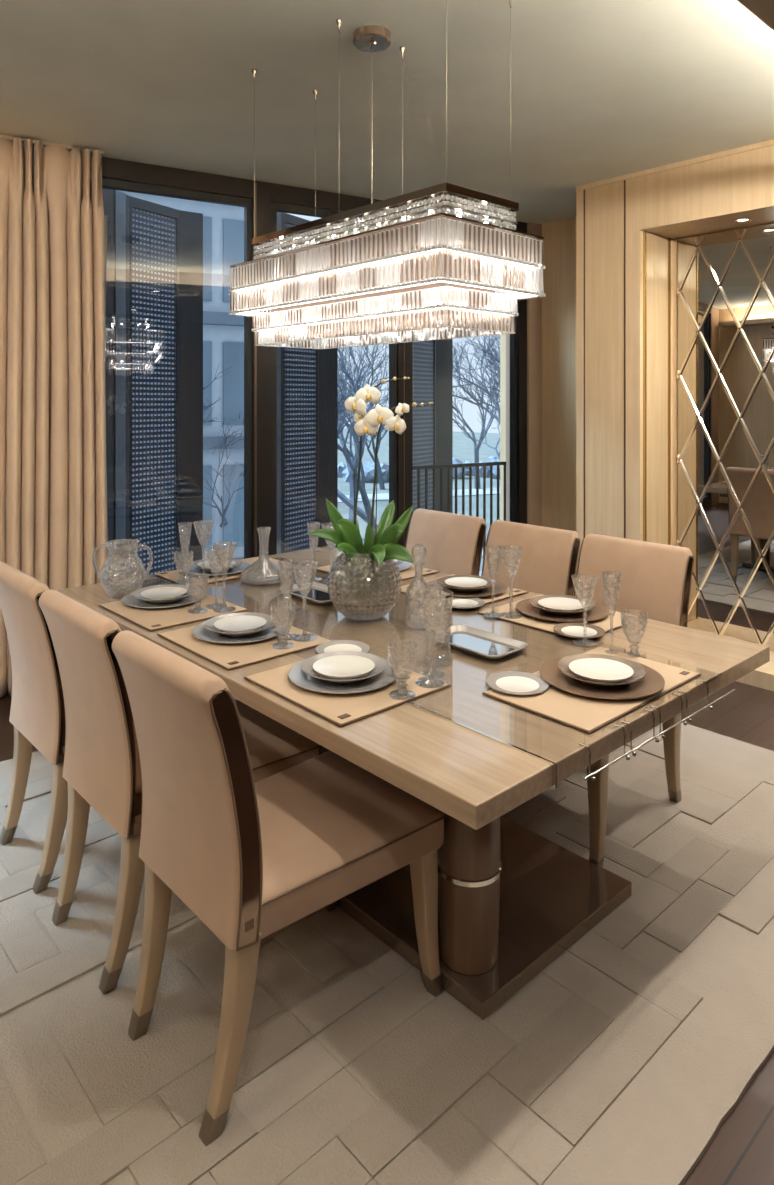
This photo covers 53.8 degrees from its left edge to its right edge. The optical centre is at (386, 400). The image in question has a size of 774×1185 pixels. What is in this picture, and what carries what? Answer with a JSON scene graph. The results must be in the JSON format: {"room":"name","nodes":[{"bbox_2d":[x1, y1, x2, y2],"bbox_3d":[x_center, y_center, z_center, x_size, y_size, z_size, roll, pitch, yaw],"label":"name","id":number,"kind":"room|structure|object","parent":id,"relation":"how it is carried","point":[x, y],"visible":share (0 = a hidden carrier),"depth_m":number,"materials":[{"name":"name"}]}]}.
{"room":"dining room","nodes":[
{"label":"dining room","id":0,"kind":"room"},
{"bbox_2d":[118,190,243,559],"bbox_3d":[-6.107,-0.500,17.973,5.700,14.000,6.250,0,0,-28],"label":"office building","id":1,"kind":"structure","parent":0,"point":[223,225],"depth_m":16.08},
{"bbox_2d":[0,0,773,223],"bbox_3d":[-0.663,-1.410,3.170,7.900,0.120,4.674,0,0,-42],"label":"ceiling","id":2,"kind":"structure","parent":0,"point":[601,90],"depth_m":3.25,"materials":[{"name":"paint"}]},
{"bbox_2d":[0,135,107,696],"bbox_3d":[-2.074,0.069,3.755,1.359,2.838,0.184,0,0,-32],"label":"curtain","id":3,"kind":"object","parent":2,"relation":"hanging from","point":[54,511],"visible":0.83,"depth_m":3.95,"materials":[{"name":"fabric"}]},
{"bbox_2d":[228,0,545,348],"bbox_3d":[-0.055,-0.787,2.806,0.512,1.126,1.192,0,0,-42],"label":"chandelier","id":4,"kind":"object","parent":2,"relation":"hanging from","point":[418,265],"visible":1,"depth_m":2.50,"materials":[{"name":"glass"}]},
{"bbox_2d":[737,0,773,30],"bbox_3d":[1.360,-1.275,0.291,6.800,0.350,3.195,0,0,-42],"label":"trim","id":5,"kind":"structure","parent":2,"relation":"attached to","point":[763,9],"depth_m":2.14,"materials":[{"name":"paint"}]},
{"bbox_2d":[0,681,773,1184],"bbox_3d":[0.298,1.560,2.119,7.900,0.120,7.524,0,0,-42],"label":"floor","id":6,"kind":"structure","parent":0,"point":[741,1152],"depth_m":1.65,"materials":[{"name":"brown wood"}]},
{"bbox_2d":[254,182,404,556],"bbox_3d":[-0.367,0.075,4.975,1.085,2.850,0.094,0,0,-31],"label":"window","id":7,"kind":"structure","parent":6,"relation":"on","point":[276,197],"depth_m":4.76,"materials":[{"name":"brown metal"}]},
{"bbox_2d":[277,212,337,553],"bbox_3d":[-0.591,0.140,5.194,0.082,2.780,0.724,0,0,35],"label":"shutter","id":8,"kind":"object","parent":7,"relation":"attached to","point":[307,379],"visible":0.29,"depth_m":5.26,"materials":[{"name":"metal"}]},
{"bbox_2d":[0,698,773,1184],"bbox_3d":[-0.091,1.488,2.685,3.296,0.022,2.701,0,0,-42],"label":"area rug","id":9,"kind":"object","parent":6,"relation":"on","point":[622,1061],"visible":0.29,"depth_m":1.80,"materials":[{"name":"carpet"}]},
{"bbox_2d":[0,561,67,893],"bbox_3d":[-0.948,1.009,2.629,0.680,0.937,0.476,0,0,-42],"label":"dining chair","id":10,"kind":"object","parent":9,"relation":"on","point":[37,711],"visible":0.59,"depth_m":2.37,"materials":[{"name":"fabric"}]},
{"bbox_2d":[39,590,319,993],"bbox_3d":[-0.602,1.009,2.244,0.680,0.937,0.476,0,0,-42],"label":"dining chair","id":11,"kind":"object","parent":9,"relation":"on","point":[102,770],"visible":0.68,"depth_m":2.03,"materials":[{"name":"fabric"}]},
{"bbox_2d":[112,630,445,1145],"bbox_3d":[-0.254,1.009,1.855,0.680,0.937,0.476,0,0,-42],"label":"dining chair","id":12,"kind":"object","parent":9,"relation":"on","point":[251,860],"visible":0.99,"depth_m":1.69,"materials":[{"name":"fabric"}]},
{"bbox_2d":[57,546,769,1019],"bbox_3d":[-0.070,1.114,2.680,1.365,0.728,2.190,0,0,-42],"label":"dining table","id":13,"kind":"object","parent":9,"relation":"on","point":[512,900],"visible":0.61,"depth_m":2.02,"materials":[{"name":"brown wood"}]},
{"bbox_2d":[98,594,247,630],"bbox_3d":[-0.774,0.744,2.751,0.370,0.006,0.425,0,0,-42],"label":"place mat","id":14,"kind":"object","parent":13,"relation":"on","point":[150,619],"visible":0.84,"depth_m":2.66,"materials":[{"name":"fabric"}]},
{"bbox_2d":[122,588,204,607],"bbox_3d":[-0.829,0.735,2.833,0.296,0.015,0.296,0,0,-42],"label":"charger plate","id":15,"kind":"object","parent":14,"relation":"on","point":[129,600],"visible":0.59,"depth_m":2.78,"materials":[{"name":"ceramic"}]},
{"bbox_2d":[132,584,194,603],"bbox_3d":[-0.829,0.723,2.833,0.224,0.029,0.224,0,0,-42],"label":"dinner plate","id":16,"kind":"object","parent":15,"relation":"on","point":[137,594],"visible":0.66,"depth_m":2.82,"materials":[{"name":"white ceramic"}]},
{"bbox_2d":[141,587,186,598],"bbox_3d":[-0.829,0.721,2.833,0.166,0.020,0.166,0,0,-42],"label":"plate","id":17,"kind":"object","parent":16,"relation":"on","point":[160,592],"visible":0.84,"depth_m":2.83,"materials":[{"name":"white ceramic"}]},
{"bbox_2d":[187,573,208,613],"bbox_3d":[-0.668,0.678,2.689,0.076,0.128,0.076,0,0,-5],"label":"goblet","id":18,"kind":"object","parent":14,"relation":"on","point":[197,609],"visible":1,"depth_m":2.69,"materials":[{"name":"clear glass"}]},
{"bbox_2d":[187,573,208,599],"bbox_3d":[-0.668,0.655,2.689,0.076,0.083,0.076,0,0,-5],"label":"bowl","id":19,"kind":"object","parent":18,"relation":"on","point":[195,598],"depth_m":2.69,"materials":[{"name":"clear glass"}]},
{"bbox_2d":[205,549,227,608],"bbox_3d":[-0.616,0.639,2.750,0.082,0.205,0.082,0,0,-42],"label":"wine glass","id":20,"kind":"object","parent":14,"relation":"on","point":[215,605],"visible":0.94,"depth_m":2.75,"materials":[{"name":"clear glass"}]},
{"bbox_2d":[205,549,227,574],"bbox_3d":[-0.616,0.582,2.750,0.082,0.090,0.082,0,0,-42],"label":"bowl","id":21,"kind":"object","parent":20,"relation":"on","point":[227,549],"depth_m":2.75,"materials":[{"name":"clear glass"}]},
{"bbox_2d":[212,541,236,612],"bbox_3d":[-0.579,0.625,2.710,0.086,0.235,0.086,0,0,27],"label":"water goblet","id":22,"kind":"object","parent":14,"relation":"on","point":[224,609],"visible":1,"depth_m":2.71,"materials":[{"name":"clear glass"}]},
{"bbox_2d":[212,541,236,571],"bbox_3d":[-0.579,0.557,2.710,0.086,0.100,0.086,0,0,27],"label":"bowl","id":23,"kind":"object","parent":22,"relation":"on","point":[222,541],"depth_m":2.71,"materials":[{"name":"clear glass"}]},
{"bbox_2d":[153,556,300,586],"bbox_3d":[-0.696,0.744,3.354,0.560,0.006,0.310,0,0,-42],"label":"place mat","id":24,"kind":"object","parent":13,"relation":"on","point":[263,565],"visible":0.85,"depth_m":3.30,"materials":[{"name":"leather"}]},
{"bbox_2d":[174,550,192,584],"bbox_3d":[-0.826,0.678,3.096,0.076,0.128,0.076,0,0,18],"label":"tumbler","id":25,"kind":"object","parent":24,"relation":"on","point":[187,572],"visible":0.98,"depth_m":3.09,"materials":[{"name":"clear glass"}]},
{"bbox_2d":[174,550,192,572],"bbox_3d":[-0.826,0.655,3.096,0.076,0.083,0.076,0,0,18],"label":"bowl","id":26,"kind":"object","parent":25,"relation":"on","point":[189,550],"depth_m":3.09,"materials":[{"name":"clear glass"}]},
{"bbox_2d":[177,522,193,581],"bbox_3d":[-0.835,0.623,3.150,0.068,0.238,0.068,0,0,19],"label":"champagne flute","id":27,"kind":"object","parent":24,"relation":"on","point":[189,579],"visible":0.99,"depth_m":3.15,"materials":[{"name":"clear glass"}]},
{"bbox_2d":[178,522,191,551],"bbox_3d":[-0.835,0.566,3.150,0.056,0.123,0.056,0,0,19],"label":"bowl","id":28,"kind":"object","parent":27,"relation":"on","point":[191,522],"depth_m":3.15,"materials":[{"name":"clear glass"}]},
{"bbox_2d":[193,520,213,579],"bbox_3d":[-0.769,0.625,3.197,0.086,0.235,0.086,0,0,17],"label":"water goblet","id":29,"kind":"object","parent":24,"relation":"on","point":[196,577],"visible":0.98,"depth_m":3.19,"materials":[{"name":"clear glass"}]},
{"bbox_2d":[193,520,213,542],"bbox_3d":[-0.769,0.557,3.197,0.086,0.100,0.086,0,0,17],"label":"bowl","id":30,"kind":"object","parent":29,"relation":"on","point":[200,520],"depth_m":3.19,"materials":[{"name":"clear glass"}]},
{"bbox_2d":[157,612,330,669],"bbox_3d":[-0.451,0.744,2.397,0.370,0.006,0.435,0,0,-42],"label":"place mat","id":31,"kind":"object","parent":13,"relation":"on","point":[229,656],"visible":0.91,"depth_m":2.30,"materials":[{"name":"leather"}]},
{"bbox_2d":[193,618,286,642],"bbox_3d":[-0.470,0.735,2.443,0.296,0.015,0.296,0,0,-42],"label":"charger plate","id":32,"kind":"object","parent":31,"relation":"on","point":[199,631],"visible":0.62,"depth_m":2.39,"materials":[{"name":"ceramic"}]},
{"bbox_2d":[205,612,275,636],"bbox_3d":[-0.470,0.723,2.443,0.224,0.029,0.224,0,0,-42],"label":"dinner plate","id":33,"kind":"object","parent":32,"relation":"on","point":[209,624],"visible":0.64,"depth_m":2.45,"materials":[{"name":"white ceramic"}]},
{"bbox_2d":[214,615,266,632],"bbox_3d":[-0.470,0.721,2.443,0.166,0.020,0.166,0,0,-42],"label":"plate","id":34,"kind":"object","parent":33,"relation":"on","point":[242,623],"visible":0.91,"depth_m":2.44,"materials":[{"name":"white ceramic"}]},
{"bbox_2d":[270,600,295,647],"bbox_3d":[-0.315,0.678,2.307,0.076,0.128,0.076,0,0,33],"label":"tumbler","id":35,"kind":"object","parent":31,"relation":"on","point":[272,619],"visible":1,"depth_m":2.30,"materials":[{"name":"clear glass"}]},
{"bbox_2d":[270,600,295,632],"bbox_3d":[-0.315,0.655,2.307,0.076,0.083,0.076,0,0,33],"label":"bowl","id":36,"kind":"object","parent":35,"relation":"on","point":[272,619],"depth_m":2.30,"materials":[{"name":"clear glass"}]},
{"bbox_2d":[278,559,296,635],"bbox_3d":[-0.314,0.623,2.396,0.068,0.238,0.068,0,0,40],"label":"champagne flute","id":37,"kind":"object","parent":31,"relation":"on","point":[286,559],"visible":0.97,"depth_m":2.39,"materials":[{"name":"clear glass"}]},
{"bbox_2d":[278,559,295,600],"bbox_3d":[-0.314,0.566,2.396,0.056,0.123,0.056,0,0,40],"label":"bowl","id":38,"kind":"object","parent":37,"relation":"on","point":[286,559],"depth_m":2.39,"materials":[{"name":"clear glass"}]},
{"bbox_2d":[291,560,317,636],"bbox_3d":[-0.258,0.625,2.386,0.086,0.235,0.086,0,0,24],"label":"water goblet","id":39,"kind":"object","parent":31,"relation":"on","point":[297,635],"visible":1,"depth_m":2.39,"materials":[{"name":"clear glass"}]},
{"bbox_2d":[291,560,317,594],"bbox_3d":[-0.258,0.557,2.386,0.086,0.100,0.086,0,0,24],"label":"bowl","id":40,"kind":"object","parent":39,"relation":"on","point":[298,560],"depth_m":2.38,"materials":[{"name":"clear glass"}]},
{"bbox_2d":[244,661,450,726],"bbox_3d":[-0.110,0.744,2.024,0.370,0.006,0.415,0,0,-42],"label":"place mat","id":41,"kind":"object","parent":13,"relation":"on","point":[339,709],"visible":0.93,"depth_m":1.92,"materials":[{"name":"leather"}]},
{"bbox_2d":[316,640,369,653],"bbox_3d":[-0.131,0.737,2.255,0.160,0.010,0.160,0,0,-42],"label":"plate","id":42,"kind":"object","parent":41,"relation":"on","point":[337,645],"visible":0.62,"depth_m":2.28,"materials":[{"name":"white ceramic"}]},
{"bbox_2d":[288,657,398,693],"bbox_3d":[-0.116,0.735,2.049,0.296,0.015,0.296,0,0,-42],"label":"charger plate","id":43,"kind":"object","parent":41,"relation":"on","point":[296,674],"visible":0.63,"depth_m":1.99,"materials":[{"name":"ceramic"}]},
{"bbox_2d":[302,651,384,683],"bbox_3d":[-0.116,0.723,2.049,0.224,0.029,0.224,0,0,-42],"label":"dinner plate","id":44,"kind":"object","parent":43,"relation":"on","point":[307,666],"visible":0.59,"depth_m":2.06,"materials":[{"name":"white ceramic"}]},
{"bbox_2d":[313,655,374,679],"bbox_3d":[-0.116,0.721,2.049,0.166,0.020,0.166,0,0,-42],"label":"plate","id":45,"kind":"object","parent":44,"relation":"on","point":[338,667],"visible":0.97,"depth_m":2.05,"materials":[{"name":"white ceramic"}]},
{"bbox_2d":[387,643,417,695],"bbox_3d":[0.039,0.678,1.922,0.076,0.128,0.076,0,0,-42],"label":"goblet","id":46,"kind":"object","parent":41,"relation":"on","point":[389,661],"visible":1,"depth_m":1.92,"materials":[{"name":"clear glass"}]},
{"bbox_2d":[387,643,417,679],"bbox_3d":[0.039,0.655,1.922,0.076,0.083,0.076,0,0,-42],"label":"bowl","id":47,"kind":"object","parent":46,"relation":"on","point":[389,661],"depth_m":1.91,"materials":[{"name":"clear glass"}]},
{"bbox_2d":[414,589,446,682],"bbox_3d":[0.114,0.625,2.009,0.086,0.235,0.086,0,0,-42],"label":"water goblet","id":48,"kind":"object","parent":41,"relation":"on","point":[425,677],"visible":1,"depth_m":2.01,"materials":[{"name":"clear glass"}]},
{"bbox_2d":[414,589,446,631],"bbox_3d":[0.114,0.557,2.009,0.086,0.100,0.086,0,0,-42],"label":"bowl","id":49,"kind":"object","parent":48,"relation":"on","point":[425,589],"depth_m":2.00,"materials":[{"name":"clear glass"}]},
{"bbox_2d":[401,574,527,609],"bbox_3d":[0.282,0.744,2.996,0.370,0.006,0.400,0,0,-42],"label":"place mat","id":50,"kind":"object","parent":13,"relation":"on","point":[414,587],"visible":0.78,"depth_m":2.94,"materials":[{"name":"leather"}]},
{"bbox_2d":[441,596,484,607],"bbox_3d":[0.276,0.737,2.780,0.160,0.010,0.160,0,0,-42],"label":"plate","id":51,"kind":"object","parent":50,"relation":"on","point":[458,602],"visible":0.91,"depth_m":2.79,"materials":[{"name":"white ceramic"}]},
{"bbox_2d":[425,579,506,596],"bbox_3d":[0.310,0.735,2.994,0.320,0.015,0.320,0,0,-42],"label":"charger plate","id":52,"kind":"object","parent":50,"relation":"on","point":[499,587],"visible":0.56,"depth_m":2.95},
{"bbox_2d":[406,701,556,789],"bbox_3d":[0.187,0.780,1.672,0.090,0.073,0.498,0,0,-42],"label":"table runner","id":53,"kind":"object","parent":13,"relation":"on","point":[554,775],"depth_m":1.67,"materials":[{"name":"silver metal"}]},
{"bbox_2d":[240,527,287,584],"bbox_3d":[-0.513,0.637,3.176,0.200,0.218,0.200,0,0,-42],"label":"decanter","id":54,"kind":"object","parent":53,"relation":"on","point":[258,578],"visible":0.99,"depth_m":3.17,"materials":[{"name":"clear glass"}]},
{"bbox_2d":[279,581,331,604],"bbox_3d":[-0.270,0.736,2.910,0.175,0.022,0.290,0,0,-42],"label":"tray","id":55,"kind":"object","parent":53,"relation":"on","point":[318,594],"visible":0.64,"depth_m":2.94,"materials":[{"name":"silver metal"}]},
{"bbox_2d":[305,521,321,580],"bbox_3d":[-0.307,0.627,3.188,0.068,0.238,0.068,0,0,-43],"label":"champagne flute","id":56,"kind":"object","parent":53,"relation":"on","point":[309,578],"visible":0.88,"depth_m":3.19,"materials":[{"name":"clear glass"}]},
{"bbox_2d":[307,521,319,551],"bbox_3d":[-0.307,0.570,3.188,0.056,0.123,0.056,0,0,-44],"label":"bowl","id":57,"kind":"object","parent":56,"relation":"on","point":[313,521],"depth_m":3.18,"materials":[{"name":"clear glass"}]},
{"bbox_2d":[327,545,401,620],"bbox_3d":[-0.078,0.631,2.646,0.260,0.232,0.260,0,0,-42],"label":"crystal vase","id":58,"kind":"object","parent":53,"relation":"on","point":[359,588],"visible":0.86,"depth_m":2.55,"materials":[{"name":"glass"}]},
{"bbox_2d":[307,377,432,565],"bbox_3d":[-0.056,0.315,2.610,0.371,0.803,0.244,0,0,27],"label":"orchid","id":59,"kind":"object","parent":58,"relation":"in","point":[345,534],"visible":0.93,"depth_m":2.61,"materials":[{"name":"green plant"}]},
{"bbox_2d":[420,584,444,672],"bbox_3d":[0.125,0.627,2.086,0.068,0.238,0.068,0,0,-42],"label":"champagne flute","id":60,"kind":"object","parent":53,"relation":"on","point":[438,670],"visible":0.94,"depth_m":2.08,"materials":[{"name":"clear glass"}]},
{"bbox_2d":[422,584,442,629],"bbox_3d":[0.125,0.570,2.086,0.056,0.123,0.056,0,0,-42],"label":"bowl","id":61,"kind":"object","parent":60,"relation":"on","point":[428,584],"depth_m":2.08,"materials":[{"name":"clear glass"}]},
{"bbox_2d":[426,625,527,659],"bbox_3d":[0.271,0.736,2.319,0.175,0.022,0.290,0,0,-42],"label":"tray","id":62,"kind":"object","parent":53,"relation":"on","point":[471,640],"visible":0.94,"depth_m":2.33,"materials":[{"name":"silver metal"}]},
{"bbox_2d":[477,594,643,640],"bbox_3d":[0.599,0.744,2.649,0.370,0.006,0.430,0,0,-42],"label":"place mat","id":63,"kind":"object","parent":13,"relation":"on","point":[610,622],"visible":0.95,"depth_m":2.58,"materials":[{"name":"fabric"}]},
{"bbox_2d":[483,545,502,617],"bbox_3d":[0.368,0.623,2.640,0.068,0.238,0.068,0,0,24],"label":"champagne flute","id":64,"kind":"object","parent":63,"relation":"on","point":[491,614],"visible":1,"depth_m":2.64,"materials":[{"name":"clear glass"}]},
{"bbox_2d":[485,545,500,582],"bbox_3d":[0.368,0.566,2.640,0.056,0.123,0.056,0,0,23],"label":"bowl","id":65,"kind":"object","parent":64,"relation":"on","point":[486,545],"depth_m":2.64,"materials":[{"name":"clear glass"}]},
{"bbox_2d":[499,545,523,618],"bbox_3d":[0.429,0.625,2.635,0.086,0.235,0.086,0,0,-5],"label":"water goblet","id":66,"kind":"object","parent":63,"relation":"on","point":[509,615],"visible":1,"depth_m":2.63,"materials":[{"name":"clear glass"}]},
{"bbox_2d":[499,545,523,576],"bbox_3d":[0.429,0.557,2.635,0.086,0.100,0.086,0,0,-5],"label":"bowl","id":67,"kind":"object","parent":66,"relation":"on","point":[504,545],"depth_m":2.63,"materials":[{"name":"clear glass"}]},
{"bbox_2d":[516,598,608,621],"bbox_3d":[0.615,0.735,2.676,0.320,0.015,0.320,0,0,-42],"label":"charger plate","id":68,"kind":"object","parent":63,"relation":"on","point":[599,611],"visible":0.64,"depth_m":2.62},
{"bbox_2d":[530,595,594,615],"bbox_3d":[0.615,0.723,2.676,0.224,0.029,0.224,0,0,-42],"label":"dinner plate","id":69,"kind":"object","parent":68,"relation":"on","point":[534,601],"visible":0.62,"depth_m":2.67,"materials":[{"name":"white ceramic"}]},
{"bbox_2d":[538,597,585,611],"bbox_3d":[0.615,0.721,2.676,0.166,0.020,0.166,0,0,-42],"label":"plate","id":70,"kind":"object","parent":69,"relation":"on","point":[552,603],"visible":0.88,"depth_m":2.68,"materials":[{"name":"white ceramic"}]},
{"bbox_2d":[554,622,604,637],"bbox_3d":[0.615,0.737,2.439,0.160,0.010,0.160,0,0,-42],"label":"plate","id":71,"kind":"object","parent":63,"relation":"on","point":[571,629],"visible":1,"depth_m":2.45,"materials":[{"name":"white ceramic"}]},
{"bbox_2d":[571,574,598,642],"bbox_3d":[0.611,0.644,2.350,0.082,0.205,0.082,0,0,21],"label":"wine glass","id":72,"kind":"object","parent":63,"relation":"on","point":[573,574],"visible":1,"depth_m":2.35,"materials":[{"name":"clear glass"}]},
{"bbox_2d":[571,574,598,605],"bbox_3d":[0.611,0.587,2.350,0.082,0.090,0.082,0,0,21],"label":"bowl","id":73,"kind":"object","parent":72,"relation":"on","point":[573,574],"depth_m":2.34,"materials":[{"name":"clear glass"}]},
{"bbox_2d":[482,646,700,733],"bbox_3d":[0.550,0.744,2.010,0.545,0.006,0.315,0,0,-42],"label":"place mat","id":74,"kind":"object","parent":13,"relation":"on","point":[583,713],"visible":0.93,"depth_m":1.88,"materials":[{"name":"leather"}]},
{"bbox_2d":[486,671,548,694],"bbox_3d":[0.340,0.737,1.984,0.160,0.010,0.160,0,0,-42],"label":"plate","id":75,"kind":"object","parent":74,"relation":"on","point":[509,682],"visible":1,"depth_m":1.99,"materials":[{"name":"white ceramic"}]},
{"bbox_2d":[539,655,664,698],"bbox_3d":[0.568,0.735,2.024,0.320,0.015,0.320,0,0,-42],"label":"charger plate","id":76,"kind":"object","parent":74,"relation":"on","point":[653,682],"visible":0.54,"depth_m":1.96,"materials":[{"name":"ceramic"}]},
{"bbox_2d":[558,654,644,686],"bbox_3d":[0.568,0.723,2.024,0.224,0.029,0.224,0,0,-42],"label":"dinner plate","id":77,"kind":"object","parent":76,"relation":"on","point":[563,664],"visible":0.55,"depth_m":2.04,"materials":[{"name":"white ceramic"}]},
{"bbox_2d":[569,658,633,682],"bbox_3d":[0.568,0.721,2.024,0.166,0.020,0.166,0,0,-42],"label":"plate","id":78,"kind":"object","parent":77,"relation":"on","point":[599,670],"visible":0.98,"depth_m":2.02,"materials":[{"name":"white ceramic"}]},
{"bbox_2d":[602,571,621,651],"bbox_3d":[0.665,0.627,2.255,0.068,0.238,0.068,0,0,14],"label":"champagne flute","id":79,"kind":"object","parent":74,"relation":"on","point":[616,571],"visible":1,"depth_m":2.25,"materials":[{"name":"clear glass"}]},
{"bbox_2d":[602,571,621,613],"bbox_3d":[0.665,0.570,2.255,0.056,0.123,0.056,0,0,14],"label":"bowl","id":80,"kind":"object","parent":79,"relation":"on","point":[616,571],"depth_m":2.25,"materials":[{"name":"clear glass"}]},
{"bbox_2d":[579,673,734,780],"bbox_3d":[0.649,0.780,1.791,0.782,0.073,0.116,0,0,-42],"label":"metal rod","id":81,"kind":"object","parent":13,"relation":"on","point":[708,705],"depth_m":1.83,"materials":[{"name":"silver metal"}]},
{"bbox_2d":[405,508,486,575],"bbox_3d":[0.070,1.009,3.479,0.680,0.937,0.476,0,0,-42],"label":"dining chair","id":82,"kind":"object","parent":9,"relation":"on","point":[453,543],"visible":0.22,"depth_m":3.61,"materials":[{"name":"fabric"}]},
{"bbox_2d":[481,520,580,595],"bbox_3d":[0.411,1.009,3.107,0.680,0.937,0.476,0,0,-42],"label":"dining chair","id":83,"kind":"object","parent":9,"relation":"on","point":[549,558],"visible":0.23,"depth_m":3.24,"materials":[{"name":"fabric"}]},
{"bbox_2d":[574,534,693,866],"bbox_3d":[0.739,1.009,2.749,0.680,0.937,0.476,0,0,-42],"label":"dining chair","id":84,"kind":"object","parent":9,"relation":"on","point":[656,578],"visible":0.41,"depth_m":2.83,"materials":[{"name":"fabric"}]},
{"bbox_2d":[506,222,541,525],"bbox_3d":[1.152,0.075,5.958,0.350,2.850,0.270,0,0,-31],"label":"window frame","id":85,"kind":"structure","parent":0,"point":[534,305],"depth_m":5.79,"materials":[{"name":"wood"}]},
{"bbox_2d":[500,145,773,690],"bbox_3d":[2.799,0.075,3.644,0.790,2.850,6.200,0,0,-42],"label":"wall","id":86,"kind":"structure","parent":0,"point":[706,197],"depth_m":4.64,"materials":[{"name":"brown wood"}]},
{"bbox_2d":[405,217,526,544],"bbox_3d":[0.568,0.075,5.531,1.090,2.850,0.090,0,0,-31],"label":"window","id":87,"kind":"structure","parent":86,"relation":"in","point":[518,341],"depth_m":5.74,"materials":[{"name":"brown metal"}]},
{"bbox_2d":[412,335,452,513],"bbox_3d":[0.265,0.140,5.791,0.086,2.780,0.796,0,0,35],"label":"shutter","id":88,"kind":"object","parent":87,"relation":"attached to","point":[432,360],"visible":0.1,"depth_m":5.96,"materials":[{"name":"metal"}]},
{"bbox_2d":[584,180,625,538],"bbox_3d":[1.332,0.075,4.667,0.014,2.850,0.290,0,0,-42],"label":"trim","id":89,"kind":"structure","parent":86,"relation":"attached to","point":[624,180],"depth_m":4.56,"materials":[{"name":"wood"}]},
{"bbox_2d":[646,233,666,544],"bbox_3d":[1.625,0.206,4.605,0.245,2.408,0.012,0,0,-42],"label":"wall panel","id":90,"kind":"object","parent":86,"relation":"attached to","point":[656,246],"depth_m":4.60,"materials":[{"name":"brown wood"}]},
{"bbox_2d":[643,230,670,544],"bbox_3d":[1.634,0.203,4.610,0.305,2.423,0.016,0,0,-42],"label":"trim","id":91,"kind":"structure","parent":86,"relation":"attached to","point":[644,232],"depth_m":4.51,"materials":[{"name":"wood"}]},
{"bbox_2d":[576,139,773,570],"bbox_3d":[2.895,0.075,2.945,0.012,2.850,5.039,0,0,-42],"label":"trim","id":92,"kind":"structure","parent":86,"relation":"attached to","point":[579,189],"depth_m":4.78,"materials":[{"name":"brown wood"}]},
{"bbox_2d":[676,224,773,651],"bbox_3d":[3.302,0.208,3.061,0.016,2.418,4.481,0,0,-42],"label":"wall mirror","id":93,"kind":"object","parent":86,"relation":"attached to","point":[725,287],"visible":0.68,"depth_m":4.47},
{"bbox_3d":[-0.050,1.590,5.781,6.459,0.120,2.242,0,0,-42],"label":"floor","id":94,"kind":"structure","parent":0,"visible":0},
{"bbox_2d":[412,461,505,557],"bbox_3d":[0.515,1.000,5.679,0.947,1.060,0.035,0,0,-31],"label":"balcony railing","id":95,"kind":"object","parent":94,"relation":"on","point":[484,464],"visible":0.3,"depth_m":5.73,"materials":[{"name":"black metal"}]},
{"bbox_3d":[-3.367,0.050,3.266,3.790,2.900,0.981,0,0,-42],"label":"wall","id":96,"kind":"structure","parent":0,"visible":0},
{"bbox_2d":[102,157,262,558],"bbox_3d":[-1.239,0.075,4.461,1.050,2.850,0.090,0,0,-31],"label":"window","id":97,"kind":"structure","parent":96,"relation":"in","point":[117,174],"depth_m":4.67,"materials":[{"name":"brown metal"}]},
{"bbox_2d":[102,188,202,581],"bbox_3d":[-1.475,0.140,4.764,0.095,2.780,0.827,0,0,31],"label":"shutter","id":98,"kind":"object","parent":97,"relation":"attached to","point":[154,332],"visible":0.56,"depth_m":4.82,"materials":[{"name":"metal"}]},
{"label":"outside","id":99,"kind":"structure","parent":0,"visible":0},
{"bbox_2d":[338,428,499,570],"bbox_3d":[-20.427,6.600,81.601,160.000,0.200,132.000,0,0,-42],"label":"lawn","id":100,"kind":"structure","parent":99,"point":[463,446],"depth_m":63.10,"materials":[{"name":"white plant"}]},
{"bbox_2d":[203,365,387,527],"bbox_3d":[-3.415,1.772,17.764,8.872,9.494,7.362,0,0,-30],"label":"bare tree","id":101,"kind":"object","parent":100,"relation":"on","point":[223,513],"visible":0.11,"depth_m":15.71,"materials":[{"name":"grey plant"}]},
{"bbox_2d":[338,346,388,536],"bbox_3d":[-2.540,2.156,25.004,6.310,8.726,7.570,0,0,-42],"label":"bare tree","id":102,"kind":"object","parent":100,"relation":"on","point":[366,516],"visible":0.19,"depth_m":23.64,"materials":[{"name":"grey plant"}]},
{"bbox_2d":[338,344,388,520],"bbox_3d":[-1.954,1.124,37.170,5.992,10.789,9.078,0,0,-6],"label":"bare tree","id":103,"kind":"object","parent":100,"relation":"on","point":[354,459],"visible":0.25,"depth_m":36.05,"materials":[{"name":"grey plant"}]},
{"bbox_2d":[348,370,388,489],"bbox_3d":[-0.489,2.062,54.287,6.094,8.949,4.278,0,0,8],"label":"bare tree","id":104,"kind":"object","parent":100,"relation":"on","point":[380,477],"visible":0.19,"depth_m":55.40,"materials":[{"name":"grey plant"}]},
{"bbox_2d":[338,456,499,482],"bbox_3d":[-0.462,5.876,63.744,88.983,2.802,7.581,0,0,-10],"label":"bushes","id":105,"kind":"object","parent":100,"relation":"on","point":[368,467],"visible":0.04,"depth_m":63.10,"materials":[{"name":"plant"}]},
{"bbox_2d":[453,335,499,421],"bbox_3d":[5.602,1.221,35.771,8.803,10.619,6.307,0,0,33],"label":"bare tree","id":106,"kind":"object","parent":100,"relation":"on","point":[457,369],"visible":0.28,"depth_m":35.51,"materials":[{"name":"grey plant"}]},
{"bbox_2d":[453,372,499,488],"bbox_3d":[5.635,2.159,56.168,6.338,8.697,5.770,0,0,11],"label":"bare tree","id":107,"kind":"object","parent":100,"relation":"on","point":[482,435],"visible":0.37,"depth_m":55.65,"materials":[{"name":"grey plant"}]},
{"bbox_2d":[454,335,499,459],"bbox_3d":[4.587,2.037,24.817,4.646,8.935,7.938,0,0,1],"label":"bare tree","id":108,"kind":"object","parent":100,"relation":"on","point":[496,389],"visible":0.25,"depth_m":25.32,"materials":[{"name":"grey plant"}]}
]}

